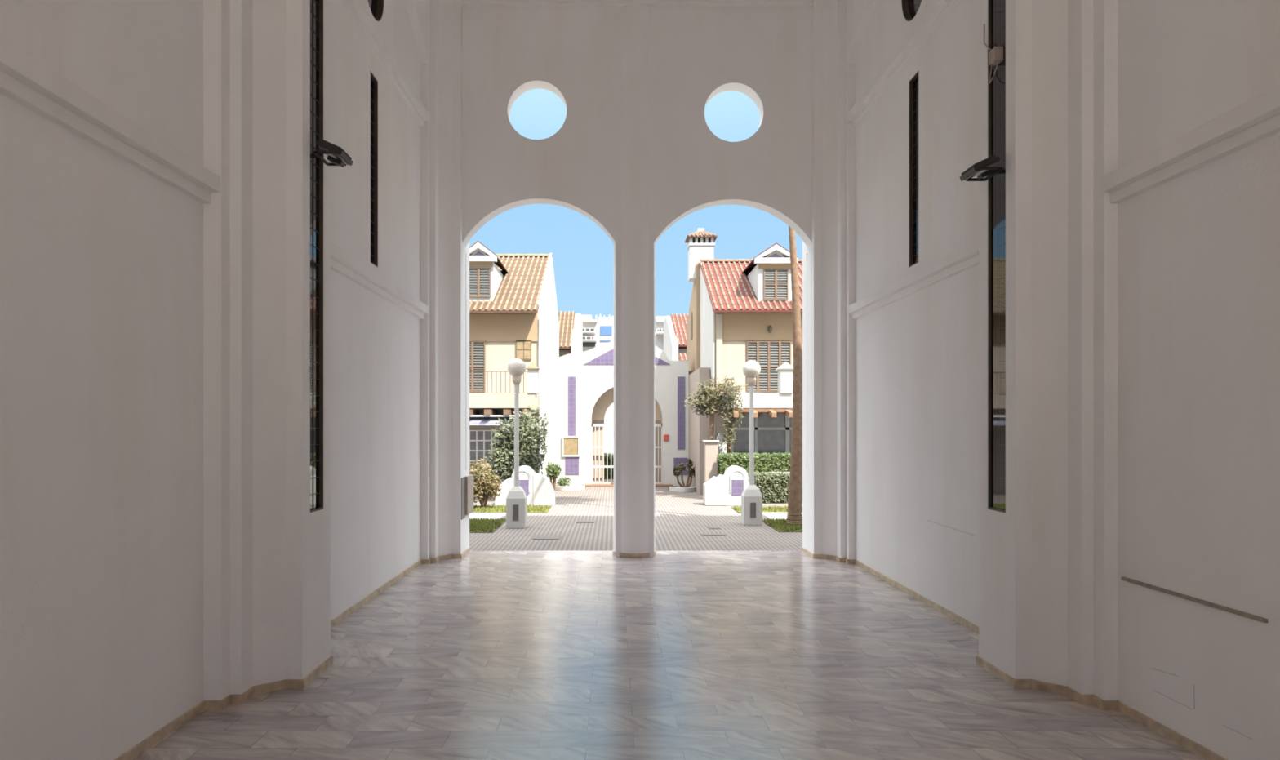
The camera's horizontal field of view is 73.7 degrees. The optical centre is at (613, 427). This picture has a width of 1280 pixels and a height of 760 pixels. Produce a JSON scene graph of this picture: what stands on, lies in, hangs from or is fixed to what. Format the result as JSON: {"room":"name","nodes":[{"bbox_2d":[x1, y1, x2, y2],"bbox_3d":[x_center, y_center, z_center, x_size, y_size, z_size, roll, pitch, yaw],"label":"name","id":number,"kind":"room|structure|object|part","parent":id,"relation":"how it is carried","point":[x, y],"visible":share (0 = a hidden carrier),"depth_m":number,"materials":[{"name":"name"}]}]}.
{"room":"entrance hall","nodes":[
{"label":"entrance hall","id":0,"kind":"room"},
{"bbox_2d":[0,0,420,759],"bbox_3d":[-5.614,-2.275,3.469,5.572,8.550,20.688,0,0,0],"label":"wall","id":1,"kind":"structure","parent":0,"point":[101,258],"depth_m":5.16,"materials":[{"name":"white paint"}]},
{"bbox_2d":[0,37,220,203],"bbox_3d":[-2.852,-1.680,3.652,0.134,0.190,4.795,0,0,0],"label":"trim","id":2,"kind":"structure","parent":1,"relation":"attached to","point":[24,79],"depth_m":4.66,"materials":[{"name":"white paint"}]},
{"bbox_2d":[114,546,471,759],"bbox_3d":[-2.672,1.968,4.305,0.546,0.065,19.056,0,0,1],"label":"baseboard","id":3,"kind":"structure","parent":1,"relation":"attached to","point":[171,727],"depth_m":6.39,"materials":[{"name":"stone"}]},
{"bbox_2d":[370,71,377,266],"bbox_3d":[-2.858,-3.038,10.094,0.051,2.238,0.328,0,0,0],"label":"window","id":4,"kind":"structure","parent":1,"relation":"in","point":[374,83],"depth_m":10.24,"materials":[{"name":"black glass"}]},
{"bbox_3d":[-2.879,-3.038,10.094,0.010,2.205,0.295,0,0,0],"label":"pane","id":5,"kind":"part","parent":4,"relation":"part of","materials":[{"name":"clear glass"}]},
{"bbox_2d":[368,0,383,21],"bbox_3d":[-2.876,-5.300,10.075,0.088,0.915,0.915,0,0,0],"label":"window","id":6,"kind":"structure","parent":1,"relation":"in","point":[376,6],"depth_m":10.43,"materials":[{"name":"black glass"}]},
{"bbox_3d":[-2.913,-5.300,10.075,0.015,0.885,0.885,0,0,0],"label":"pane","id":7,"kind":"part","parent":6,"relation":"part of","materials":[{"name":"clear glass"}]},
{"bbox_2d":[330,242,428,319],"bbox_3d":[-2.773,-1.680,10.115,0.134,0.190,4.795,0,0,0],"label":"trim","id":8,"kind":"structure","parent":1,"relation":"attached to","point":[344,264],"depth_m":9.76,"materials":[{"name":"white paint"}]},
{"bbox_2d":[339,0,428,126],"bbox_3d":[-2.773,-4.506,10.115,0.134,0.188,4.795,0,0,0],"label":"trim","id":9,"kind":"structure","parent":1,"relation":"attached to","point":[357,10],"depth_m":10.29,"materials":[{"name":"white paint"}]},
{"bbox_2d":[404,0,428,63],"bbox_3d":[-2.776,-5.944,10.115,0.128,1.212,4.795,0,0,0],"label":"trim","id":10,"kind":"structure","parent":1,"relation":"attached to","point":[418,10],"depth_m":12.15,"materials":[{"name":"white paint"}]},
{"bbox_2d":[462,6,811,556],"bbox_3d":[0.375,-2.275,13.319,5.750,8.550,0.312,0,0,0],"label":"wall","id":11,"kind":"structure","parent":0,"point":[696,54],"depth_m":13.16,"materials":[{"name":"white paint"}]},
{"bbox_2d":[461,474,473,519],"bbox_3d":[-2.309,1.091,13.475,0.069,0.644,0.850,0,0,0],"label":"wall panel","id":12,"kind":"object","parent":11,"relation":"attached to","point":[467,482],"visible":1,"depth_m":13.32,"materials":[{"name":"beige stone"}]},
{"bbox_3d":[-2.330,1.094,13.188,0.028,0.638,0.275,0,0,0],"label":"door","id":13,"kind":"part","parent":12,"relation":"part of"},
{"bbox_2d":[461,0,813,6],"bbox_3d":[0.375,-6.522,13.125,5.750,0.056,0.075,0,0,0],"label":"trim","id":14,"kind":"structure","parent":11,"relation":"attached to","point":[464,2],"depth_m":13.09,"materials":[{"name":"white paint"}]},
{"bbox_2d":[133,551,1204,759],"bbox_3d":[0.344,2.075,3.481,8.062,0.150,20.712,0,0,0],"label":"floor","id":15,"kind":"structure","parent":0,"point":[478,655],"depth_m":6.88,"materials":[{"name":"grey stone"}]},
{"bbox_2d":[203,0,330,700],"bbox_3d":[-2.764,-2.275,6.884,0.750,8.550,1.668,0,0,0],"label":"pier","id":16,"kind":"object","parent":15,"relation":"on","point":[267,557],"visible":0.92,"depth_m":6.40,"materials":[{"name":"white paint"}]},
{"bbox_2d":[310,0,323,512],"bbox_3d":[-2.413,-2.600,6.882,0.039,6.550,0.328,0,0,0],"label":"window","id":17,"kind":"structure","parent":16,"relation":"attached to","point":[316,6],"depth_m":6.94,"materials":[{"name":"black glass"}]},
{"bbox_3d":[-2.428,-2.600,6.882,0.010,6.518,0.295,0,0,0],"label":"pane","id":18,"kind":"part","parent":17,"relation":"part of","materials":[{"name":"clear glass"}]},
{"bbox_2d":[310,138,353,167],"bbox_3d":[-2.264,-2.168,6.800,0.300,0.175,0.312,0,0,0],"label":"floodlight","id":19,"kind":"object","parent":17,"relation":"attached to","point":[336,155],"visible":0.98,"depth_m":6.73,"materials":[{"name":"black metal"}]},
{"bbox_2d":[420,0,469,559],"bbox_3d":[-2.704,-2.275,13.162,0.750,8.550,1.300,0,0,0],"label":"pier","id":20,"kind":"object","parent":15,"relation":"on","point":[443,531],"visible":0.77,"depth_m":12.89,"materials":[{"name":"white paint"}]},
{"bbox_2d":[612,0,656,557],"bbox_3d":[0.330,-2.275,13.412,0.685,8.550,0.685,0,0,0],"label":"column","id":21,"kind":"structure","parent":15,"relation":"on","point":[634,16],"depth_m":13.11,"materials":[{"name":"white paint"}]},
{"bbox_2d":[802,0,855,559],"bbox_3d":[3.435,-2.275,13.162,0.750,8.550,1.300,0,0,0],"label":"pier","id":22,"kind":"object","parent":15,"relation":"on","point":[828,490],"visible":0.77,"depth_m":12.89,"materials":[{"name":"white paint"}]},
{"bbox_2d":[978,0,1117,700],"bbox_3d":[3.464,-2.275,6.884,0.750,8.550,1.668,0,0,0],"label":"pier","id":23,"kind":"object","parent":15,"relation":"on","point":[1048,563],"visible":0.81,"depth_m":6.43,"materials":[{"name":"white paint"}]},
{"bbox_2d":[983,23,1003,83],"bbox_3d":[3.082,-3.067,6.951,0.086,0.567,0.282,0,0,0],"label":"junction box","id":24,"kind":"object","parent":23,"relation":"attached to","point":[996,54],"visible":1,"depth_m":6.84,"materials":[{"name":"beige plastic"}]},
{"bbox_2d":[987,0,1005,512],"bbox_3d":[3.113,-2.600,6.882,0.039,6.550,0.328,0,0,0],"label":"window","id":25,"kind":"structure","parent":23,"relation":"attached to","point":[996,8],"depth_m":6.94,"materials":[{"name":"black glass"}]},
{"bbox_2d":[960,155,1004,181],"bbox_3d":[2.964,-2.057,6.800,0.300,0.147,0.312,0,0,0],"label":"floodlight","id":26,"kind":"object","parent":25,"relation":"attached to","point":[980,168],"visible":1,"depth_m":6.73,"materials":[{"name":"black metal"}]},
{"bbox_2d":[855,0,1279,759],"bbox_3d":[6.326,-2.275,3.469,5.548,8.550,20.688,0,0,0],"label":"wall","id":27,"kind":"structure","parent":0,"point":[1198,250],"depth_m":5.69,"materials":[{"name":"white paint"}]},
{"bbox_2d":[848,0,875,63],"bbox_3d":[3.501,-5.944,10.115,0.128,1.212,4.795,0,0,0],"label":"trim","id":28,"kind":"structure","parent":27,"relation":"attached to","point":[859,11],"depth_m":12.13,"materials":[{"name":"white paint"}]},
{"bbox_2d":[847,0,956,126],"bbox_3d":[3.498,-4.506,10.115,0.134,0.188,4.795,0,0,0],"label":"trim","id":29,"kind":"structure","parent":27,"relation":"attached to","point":[936,10],"depth_m":10.29,"materials":[{"name":"white paint"}]},
{"bbox_2d":[901,0,921,21],"bbox_3d":[3.601,-5.300,10.075,0.088,0.915,0.915,0,0,0],"label":"window","id":30,"kind":"structure","parent":27,"relation":"in","point":[910,8],"depth_m":10.39,"materials":[{"name":"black glass"}]},
{"bbox_3d":[3.638,-5.300,10.075,0.015,0.885,0.885,0,0,0],"label":"pane","id":31,"kind":"part","parent":30,"relation":"part of","materials":[{"name":"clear glass"}]},
{"bbox_2d":[847,238,978,319],"bbox_3d":[3.498,-1.680,10.115,0.134,0.190,4.795,0,0,0],"label":"trim","id":32,"kind":"structure","parent":27,"relation":"attached to","point":[966,257],"depth_m":9.61,"materials":[{"name":"white paint"}]},
{"bbox_2d":[909,71,918,266],"bbox_3d":[3.583,-3.038,10.094,0.051,2.238,0.328,0,0,0],"label":"window","id":33,"kind":"structure","parent":27,"relation":"in","point":[913,82],"depth_m":10.22,"materials":[{"name":"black glass"}]},
{"bbox_3d":[3.604,-3.038,10.094,0.010,2.205,0.295,0,0,0],"label":"pane","id":34,"kind":"part","parent":33,"relation":"part of","materials":[{"name":"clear glass"}]},
{"bbox_2d":[928,520,974,535],"bbox_3d":[3.552,1.058,9.012,0.004,0.014,1.244,0,0,0],"label":"wall strip","id":35,"kind":"object","parent":27,"relation":"attached to","point":[929,521],"visible":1,"depth_m":8.98,"materials":[{"name":"grey"}]},
{"bbox_2d":[800,546,1227,759],"bbox_3d":[3.319,1.968,4.304,0.552,0.065,19.051,0,0,0],"label":"baseboard","id":36,"kind":"structure","parent":27,"relation":"attached to","point":[1177,738],"depth_m":6.43,"materials":[{"name":"stone"}]},
{"bbox_2d":[1101,85,1279,203],"bbox_3d":[3.523,-1.680,3.652,0.134,0.190,4.795,0,0,0],"label":"trim","id":37,"kind":"structure","parent":27,"relation":"attached to","point":[1257,119],"depth_m":5.08,"materials":[{"name":"white paint"}]},
{"bbox_2d":[1121,577,1267,622],"bbox_3d":[3.569,1.059,5.322,0.018,0.022,1.319,0,0,0],"label":"wall strip","id":38,"kind":"object","parent":27,"relation":"attached to","point":[1260,619],"visible":1,"depth_m":5.19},
{"label":"outside","id":39,"kind":"structure","parent":0,"visible":0},
{"bbox_2d":[469,478,802,551],"bbox_3d":[2.500,2.078,50.669,80.000,0.145,73.662,0,0,0],"label":"plaza","id":40,"kind":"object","parent":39,"point":[682,518],"depth_m":16.63,"materials":[{"name":"grey stone"}]},
{"bbox_2d":[469,517,506,533],"bbox_3d":[-3.897,1.994,17.224,3.255,0.162,2.095,0,0,0],"label":"lawn","id":41,"kind":"structure","parent":40,"relation":"on","point":[483,525],"depth_m":17.08,"materials":[{"name":"plant"}]},
{"bbox_2d":[472,504,551,513],"bbox_3d":[-4.218,1.994,20.658,5.360,0.162,1.492,0,0,0],"label":"lawn","id":42,"kind":"structure","parent":40,"relation":"on","point":[531,508],"depth_m":20.40,"materials":[{"name":"plant"}]},
{"bbox_2d":[469,458,502,507],"bbox_3d":[-3.165,1.389,20.850,0.945,1.256,1.110,0,0,0],"label":"shrub","id":43,"kind":"object","parent":42,"relation":"on","point":[485,483],"visible":0.83,"depth_m":20.65,"materials":[{"name":"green plant"}]},
{"bbox_2d":[469,240,559,495],"bbox_3d":[-6.038,-2.050,28.750,7.938,8.100,10.500,0,0,0],"label":"house","id":44,"kind":"structure","parent":40,"relation":"on","point":[513,313],"depth_m":25.00,"materials":[{"name":"paint"}]},
{"bbox_2d":[469,341,472,391],"bbox_3d":[-4.307,-1.777,24.975,0.371,1.484,0.050,0,0,0],"label":"shutter","id":45,"kind":"object","parent":44,"relation":"hanging from","point":[470,342],"depth_m":24.95,"materials":[{"name":"brown wood"}]},
{"bbox_2d":[469,267,478,297],"bbox_3d":[-4.147,-4.281,25.225,0.345,0.868,0.050,0,0,0],"label":"window shutter","id":46,"kind":"object","parent":44,"relation":"hanging from","point":[473,272],"depth_m":25.22,"materials":[{"name":"brown wood"}]},
{"bbox_2d":[472,341,485,391],"bbox_3d":[-3.936,-1.777,24.975,0.371,1.484,0.050,0,0,0],"label":"shutter","id":47,"kind":"object","parent":44,"relation":"hanging from","point":[478,347],"depth_m":24.98,"materials":[{"name":"brown wood"}]},
{"bbox_2d":[478,267,490,297],"bbox_3d":[-3.802,-4.281,25.225,0.345,0.868,0.050,0,0,0],"label":"window shutter","id":48,"kind":"object","parent":44,"relation":"hanging from","point":[484,273],"depth_m":25.22,"materials":[{"name":"brown wood"}]},
{"bbox_3d":[-3.691,1.008,24.981,1.211,1.859,0.038,0,0,0],"label":"glazed door","id":49,"kind":"part","parent":44,"relation":"part of","materials":[{"name":"white glass"}]},
{"bbox_3d":[-3.674,0.981,24.959,1.030,1.738,0.008,0,0,0],"label":"pane","id":50,"kind":"part","parent":44,"relation":"part of","materials":[{"name":"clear glass"}]},
{"bbox_3d":[-4.904,-0.318,23.656,5.193,0.046,0.062,0,0,0],"label":"awning rail","id":51,"kind":"part","parent":44,"relation":"part of","materials":[{"name":"white metal"}]},
{"bbox_3d":[-6.194,-1.268,23.913,7.628,0.634,0.038,0,0,0],"label":"railing","id":52,"kind":"part","parent":44,"relation":"part of","materials":[{"name":"white metal"}]},
{"bbox_3d":[-2.627,-2.256,24.959,0.391,0.508,0.008,0,0,0],"label":"pane","id":53,"kind":"part","parent":44,"relation":"part of","materials":[{"name":"glass"}]},
{"bbox_3d":[-2.257,-1.296,24.019,0.261,0.690,0.338,0,0,0],"label":"post","id":54,"kind":"part","parent":44,"relation":"part of","materials":[{"name":"white paint"}]},
{"bbox_2d":[483,404,548,484],"bbox_3d":[-2.668,0.695,23.096,1.818,2.637,0.980,0,0,0],"label":"shrub","id":55,"kind":"object","parent":40,"relation":"on","point":[530,441],"visible":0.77,"depth_m":22.97,"materials":[{"name":"green plant"}]},
{"bbox_2d":[506,358,527,528],"bbox_3d":[-1.940,0.308,17.120,0.375,3.384,0.385,0,0,0],"label":"street lamp","id":56,"kind":"object","parent":40,"relation":"on","point":[516,499],"visible":1,"depth_m":16.99,"materials":[{"name":"metal"}]},
{"bbox_3d":[-1.940,1.694,16.933,0.112,0.312,0.010,0,0,0],"label":"access plate","id":57,"kind":"part","parent":56,"relation":"part of","materials":[{"name":"metal"}]},
{"bbox_3d":[-1.940,-1.200,17.125,0.370,0.368,0.370,0,0,0],"label":"globe","id":58,"kind":"part","parent":56,"relation":"part of"},
{"bbox_2d":[494,465,555,505],"bbox_3d":[-2.274,1.500,22.125,1.512,1.000,0.550,0,0,0],"label":"wall","id":59,"kind":"structure","parent":40,"relation":"on","point":[539,490],"depth_m":21.85,"materials":[{"name":"white paint"}]},
{"bbox_3d":[-2.324,1.550,21.876,0.288,0.400,0.022,0,0,0],"label":"tile panel","id":60,"kind":"part","parent":59,"relation":"part of","materials":[{"name":"purple tile"}]},
{"bbox_3d":[-2.324,1.250,21.876,0.288,0.188,0.022,0,0,0],"label":"name plate","id":61,"kind":"part","parent":59,"relation":"part of","materials":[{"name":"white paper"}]},
{"bbox_3d":[-2.324,1.381,21.869,0.388,0.588,0.038,0,0,0],"label":"niche frame","id":62,"kind":"part","parent":59,"relation":"part of","materials":[{"name":"white paint"}]},
{"bbox_2d":[532,535,561,539],"bbox_3d":[-1.202,2.002,15.472,0.502,0.020,0.517,0,0,0],"label":"drain cover","id":63,"kind":"object","parent":40,"relation":"on","point":[535,537],"visible":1,"depth_m":15.43,"materials":[{"name":"metal"}]},
{"bbox_2d":[557,311,582,356],"bbox_3d":[-2.929,-1.770,40.031,2.775,7.541,5.188,0,0,0],"label":"house","id":64,"kind":"structure","parent":40,"relation":"on","point":[571,324],"depth_m":38.94,"materials":[{"name":"tile"}]},
{"bbox_2d":[555,484,586,490],"bbox_3d":[-1.445,1.938,27.500,1.076,0.150,1.250,0,0,0],"label":"planter","id":65,"kind":"object","parent":40,"relation":"on","point":[557,487],"visible":0.88,"depth_m":27.03,"materials":[{"name":"paint"}]},
{"bbox_2d":[545,462,561,490],"bbox_3d":[-1.807,1.518,25.616,0.521,0.987,0.425,0,0,0],"label":"shrub","id":66,"kind":"object","parent":65,"relation":"in","point":[553,470],"visible":0.98,"depth_m":25.56,"materials":[{"name":"green plant"}]},
{"bbox_2d":[555,475,571,486],"bbox_3d":[-1.644,1.799,27.627,0.588,0.446,0.347,0,0,30],"label":"shrub","id":67,"kind":"object","parent":65,"relation":"in","point":[562,482],"visible":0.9,"depth_m":27.57,"materials":[{"name":"green plant"}]},
{"bbox_2d":[576,520,595,523],"bbox_3d":[-0.587,2.002,18.094,0.386,0.020,0.434,0,0,0],"label":"drain cover","id":68,"kind":"object","parent":40,"relation":"on","point":[578,521],"visible":1,"depth_m":18.00,"materials":[{"name":"metal"}]},
{"bbox_3d":[-0.587,2.002,18.094,0.336,0.020,0.384,0,0,0],"label":"plate","id":69,"kind":"part","parent":68,"relation":"part of","materials":[{"name":"metal"}]},
{"bbox_2d":[604,404,611,453],"bbox_3d":[0.467,0.375,37.062,5.500,3.250,0.375,0,0,0],"label":"wall","id":70,"kind":"structure","parent":40,"relation":"on","point":[607,419],"depth_m":36.88,"materials":[{"name":"white paint"}]},
{"bbox_2d":[604,453,613,479],"bbox_3d":[0.467,1.498,33.421,2.409,1.035,0.736,0,0,0],"label":"hedge","id":71,"kind":"object","parent":40,"relation":"on","point":[605,454],"visible":0.11,"depth_m":33.19,"materials":[{"name":"green plant"}]},
{"bbox_2d":[550,340,688,485],"bbox_3d":[0.211,-0.570,29.816,4.721,5.140,1.419,0,0,0],"label":"wall","id":72,"kind":"structure","parent":40,"relation":"on","point":[582,383],"depth_m":29.12,"materials":[{"name":"paint"}]},
{"bbox_2d":[561,435,579,456],"bbox_3d":[-1.445,0.648,29.094,0.614,0.705,0.062,0,0,0],"label":"wall plaque","id":73,"kind":"object","parent":72,"relation":"attached to","point":[570,444],"visible":1,"depth_m":29.09,"materials":[{"name":"stone"}]},
{"bbox_3d":[-1.405,1.320,29.122,0.466,0.592,0.031,0,0,0],"label":"tile panel","id":74,"kind":"part","parent":72,"relation":"part of","materials":[{"name":"purple tile"}]},
{"bbox_2d":[591,423,662,484],"bbox_3d":[0.467,0.921,29.375,2.435,2.071,0.050,0,0,0],"label":"gate","id":75,"kind":"object","parent":72,"relation":"attached to","point":[595,425],"visible":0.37,"depth_m":29.36,"materials":[{"name":"white metal"}]},
{"bbox_2d":[582,480,672,487],"bbox_3d":[0.467,1.974,29.781,3.060,0.061,2.188,0,0,0],"label":"step","id":76,"kind":"structure","parent":72,"relation":"attached to","point":[586,485],"depth_m":28.69,"materials":[{"name":"stone"}]},
{"bbox_2d":[663,434,668,440],"bbox_3d":[1.803,0.353,29.106,0.171,0.205,0.038,0,0,0],"label":"wall sign","id":77,"kind":"object","parent":72,"relation":"attached to","point":[665,436],"visible":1,"depth_m":29.09,"materials":[{"name":"red paint"}]},
{"bbox_3d":[2.298,1.331,29.122,0.478,0.592,0.031,0,0,0],"label":"tile panel","id":78,"kind":"part","parent":72,"relation":"part of","materials":[{"name":"purple tile"}]},
{"bbox_2d":[581,314,666,453],"bbox_3d":[0.674,-2.897,61.312,6.918,9.794,9.875,0,0,0],"label":"apartment building","id":79,"kind":"structure","parent":40,"relation":"on","point":[595,334],"depth_m":57.50,"materials":[{"name":"white paint"}]},
{"bbox_2d":[600,339,610,342],"bbox_3d":[-0.539,-5.829,57.494,0.719,0.112,0.062,0,0,0],"label":"window blind","id":80,"kind":"object","parent":79,"relation":"hanging from","point":[601,340],"depth_m":57.47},
{"bbox_2d":[600,325,612,335],"bbox_3d":[-0.494,-6.514,57.494,0.809,0.629,0.062,0,0,0],"label":"window blind","id":81,"kind":"object","parent":79,"relation":"hanging from","point":[604,330],"depth_m":57.47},
{"bbox_2d":[469,512,802,519],"bbox_3d":[0.000,2.029,19.125,30.000,0.068,1.700,0,0,0],"label":"path","id":82,"kind":"structure","parent":40,"relation":"on","point":[475,515],"depth_m":19.31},
{"bbox_2d":[663,313,688,360],"bbox_3d":[4.575,-1.789,39.866,3.975,7.578,8.019,0,0,0],"label":"house","id":83,"kind":"structure","parent":40,"relation":"on","point":[674,325],"depth_m":39.42,"materials":[{"name":"paint"}]},
{"bbox_2d":[667,486,695,492],"bbox_3d":[2.194,1.938,26.875,0.861,0.150,1.250,0,0,0],"label":"planter","id":84,"kind":"object","parent":40,"relation":"on","point":[670,488],"visible":0.94,"depth_m":26.38,"materials":[{"name":"paint"}]},
{"bbox_2d":[671,458,694,487],"bbox_3d":[2.251,1.502,27.010,0.796,1.043,0.329,0,0,0],"label":"yucca plant","id":85,"kind":"object","parent":84,"relation":"in","point":[681,466],"visible":0.98,"depth_m":26.97,"materials":[{"name":"green plant"}]},
{"bbox_2d":[688,367,710,493],"bbox_3d":[2.732,0.108,27.562,0.310,3.785,4.125,0,0,0],"label":"wall","id":86,"kind":"structure","parent":40,"relation":"on","point":[699,425],"depth_m":26.12,"materials":[{"name":"beige paint"}]},
{"bbox_2d":[702,440,719,483],"bbox_3d":[2.718,1.180,23.812,0.415,1.640,0.475,0,0,0],"label":"gate pillar","id":87,"kind":"structure","parent":40,"relation":"on","point":[710,446],"depth_m":23.62,"materials":[{"name":"beige paint"}]},
{"bbox_2d":[701,533,726,535],"bbox_3d":[1.870,2.002,15.901,0.457,0.020,0.248,0,0,0],"label":"drain cover","id":88,"kind":"object","parent":40,"relation":"on","point":[701,534],"visible":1,"depth_m":15.87,"materials":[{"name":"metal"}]},
{"bbox_2d":[706,525,721,528],"bbox_3d":[2.013,2.002,17.070,0.234,0.020,0.505,0,0,0],"label":"drain cover","id":89,"kind":"object","parent":40,"relation":"on","point":[708,526],"visible":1,"depth_m":16.98,"materials":[{"name":"metal"}]},
{"bbox_3d":[2.013,2.002,17.070,0.184,0.020,0.455,0,0,0],"label":"plate","id":90,"kind":"part","parent":89,"relation":"part of","materials":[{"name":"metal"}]},
{"bbox_2d":[681,374,747,439],"bbox_3d":[2.763,0.243,24.196,1.812,3.519,1.299,0,0,-28],"label":"tree","id":91,"kind":"object","parent":40,"relation":"on","point":[708,402],"visible":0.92,"depth_m":24.09,"materials":[{"name":"green plant"}]},
{"bbox_2d":[716,433,726,475],"bbox_3d":[3.119,1.083,24.594,0.245,1.834,0.312,0,0,0],"label":"gate pillar","id":92,"kind":"structure","parent":40,"relation":"on","point":[721,448],"depth_m":24.43,"materials":[{"name":"white paint"}]},
{"bbox_2d":[702,465,749,505],"bbox_3d":[2.979,1.500,22.106,1.262,1.000,0.588,0,0,0],"label":"wall","id":93,"kind":"structure","parent":40,"relation":"on","point":[726,489],"depth_m":21.87,"materials":[{"name":"white paint"}]},
{"bbox_3d":[3.179,1.550,21.876,0.288,0.400,0.022,0,0,0],"label":"tile panel","id":94,"kind":"part","parent":93,"relation":"part of","materials":[{"name":"purple tile"}]},
{"bbox_3d":[3.179,1.250,21.876,0.288,0.188,0.022,0,0,0],"label":"name plate","id":95,"kind":"part","parent":93,"relation":"part of","materials":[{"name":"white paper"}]},
{"bbox_3d":[3.179,1.381,21.869,0.388,0.588,0.038,0,0,0],"label":"niche frame","id":96,"kind":"part","parent":93,"relation":"part of","materials":[{"name":"white paint"}]},
{"bbox_2d":[718,377,744,457],"bbox_3d":[3.313,0.295,23.757,0.661,3.415,0.678,0,0,40],"label":"climbing plant","id":97,"kind":"object","parent":40,"relation":"on","point":[731,428],"visible":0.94,"depth_m":23.72,"materials":[{"name":"green plant"}]},
{"bbox_2d":[684,228,802,457],"bbox_3d":[6.870,-2.381,28.156,8.810,8.762,9.438,0,0,0],"label":"house","id":98,"kind":"structure","parent":40,"relation":"on","point":[740,309],"depth_m":25.00,"materials":[{"name":"paint"}]},
{"bbox_2d":[746,341,757,391],"bbox_3d":[4.067,-1.777,24.975,0.322,1.484,0.050,0,0,0],"label":"shutter","id":99,"kind":"object","parent":98,"relation":"hanging from","point":[752,346],"depth_m":24.97,"materials":[{"name":"brown wood"}]},
{"bbox_2d":[757,341,768,391],"bbox_3d":[4.390,-1.777,24.975,0.322,1.484,0.050,0,0,0],"label":"shutter","id":100,"kind":"object","parent":98,"relation":"hanging from","point":[762,346],"depth_m":24.97,"materials":[{"name":"brown wood"}]},
{"bbox_3d":[6.753,0.704,24.978,6.493,2.343,0.056,0,0,0],"label":"pane","id":101,"kind":"part","parent":98,"relation":"part of","materials":[{"name":"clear glass"}]},
{"bbox_2d":[763,269,776,300],"bbox_3d":[4.601,-4.196,25.075,0.358,0.902,0.050,0,0,0],"label":"window shutter","id":102,"kind":"object","parent":98,"relation":"hanging from","point":[769,275],"depth_m":25.07,"materials":[{"name":"brown wood"}]},
{"bbox_2d":[768,325,772,333],"bbox_3d":[4.570,-2.861,24.900,0.125,0.215,0.125,0,0,0],"label":"wall lamp","id":103,"kind":"object","parent":98,"relation":"attached to","point":[770,327],"depth_m":24.87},
{"bbox_2d":[768,341,779,391],"bbox_3d":[4.712,-1.777,24.975,0.322,1.484,0.050,0,0,0],"label":"shutter","id":104,"kind":"object","parent":98,"relation":"hanging from","point":[774,346],"depth_m":24.97,"materials":[{"name":"brown wood"}]},
{"bbox_2d":[775,269,788,300],"bbox_3d":[4.959,-4.196,25.075,0.358,0.902,0.050,0,0,0],"label":"window shutter","id":105,"kind":"object","parent":98,"relation":"hanging from","point":[781,275],"depth_m":25.07,"materials":[{"name":"brown wood"}]},
{"bbox_2d":[779,341,791,366],"bbox_3d":[5.034,-1.777,24.975,0.322,1.484,0.050,0,0,0],"label":"shutter","id":106,"kind":"object","parent":98,"relation":"hanging from","point":[784,346],"depth_m":24.97,"materials":[{"name":"brown wood"}]},
{"bbox_3d":[4.894,-1.312,24.281,0.350,0.675,0.438,0,0,0],"label":"post","id":107,"kind":"part","parent":98,"relation":"part of","materials":[{"name":"white paint"}]},
{"bbox_2d":[741,360,762,524],"bbox_3d":[2.857,0.308,17.620,0.375,3.384,0.385,0,0,0],"label":"street lamp","id":108,"kind":"object","parent":40,"relation":"on","point":[751,495],"visible":1,"depth_m":17.50,"materials":[{"name":"metal"}]},
{"bbox_3d":[2.857,-1.200,17.625,0.370,0.368,0.370,0,0,0],"label":"globe","id":109,"kind":"part","parent":108,"relation":"part of"},
{"bbox_3d":[2.857,1.694,17.433,0.112,0.312,0.010,0,0,0],"label":"access plate","id":110,"kind":"part","parent":108,"relation":"part of","materials":[{"name":"metal"}]},
{"bbox_2d":[717,452,791,476],"bbox_3d":[5.844,1.345,23.513,5.992,1.357,0.569,0,0,0],"label":"hedge","id":111,"kind":"object","parent":40,"relation":"on","point":[762,464],"visible":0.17,"depth_m":23.40,"materials":[{"name":"green plant"}]},
{"bbox_3d":[5.844,1.420,23.544,5.688,1.160,0.288,0,0,0],"label":"stem","id":112,"kind":"part","parent":111,"relation":"part of","materials":[{"name":"plant"}]},
{"bbox_2d":[731,505,802,512],"bbox_3d":[6.157,1.994,20.562,6.485,0.162,1.171,0,0,0],"label":"lawn","id":113,"kind":"structure","parent":40,"relation":"on","point":[775,508],"depth_m":20.38,"materials":[{"name":"plant"}]},
{"bbox_2d":[747,471,802,502],"bbox_3d":[5.923,1.587,22.659,4.820,0.871,0.524,0,0,0],"label":"hedge","id":114,"kind":"object","parent":40,"relation":"on","point":[773,487],"visible":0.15,"depth_m":22.50,"materials":[{"name":"green plant"}]},
{"bbox_2d":[762,517,802,532],"bbox_3d":[5.332,1.994,17.275,4.386,0.162,1.998,0,0,0],"label":"lawn","id":115,"kind":"structure","parent":40,"relation":"on","point":[779,525],"depth_m":16.93,"materials":[{"name":"plant"}]},
{"bbox_2d":[786,226,802,525],"bbox_3d":[3.544,-3.537,17.249,3.124,11.074,3.123,0,0,0],"label":"palm tree","id":116,"kind":"object","parent":115,"relation":"on","point":[794,514],"visible":0.36,"depth_m":17.17,"materials":[{"name":"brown plant"}]}
]}

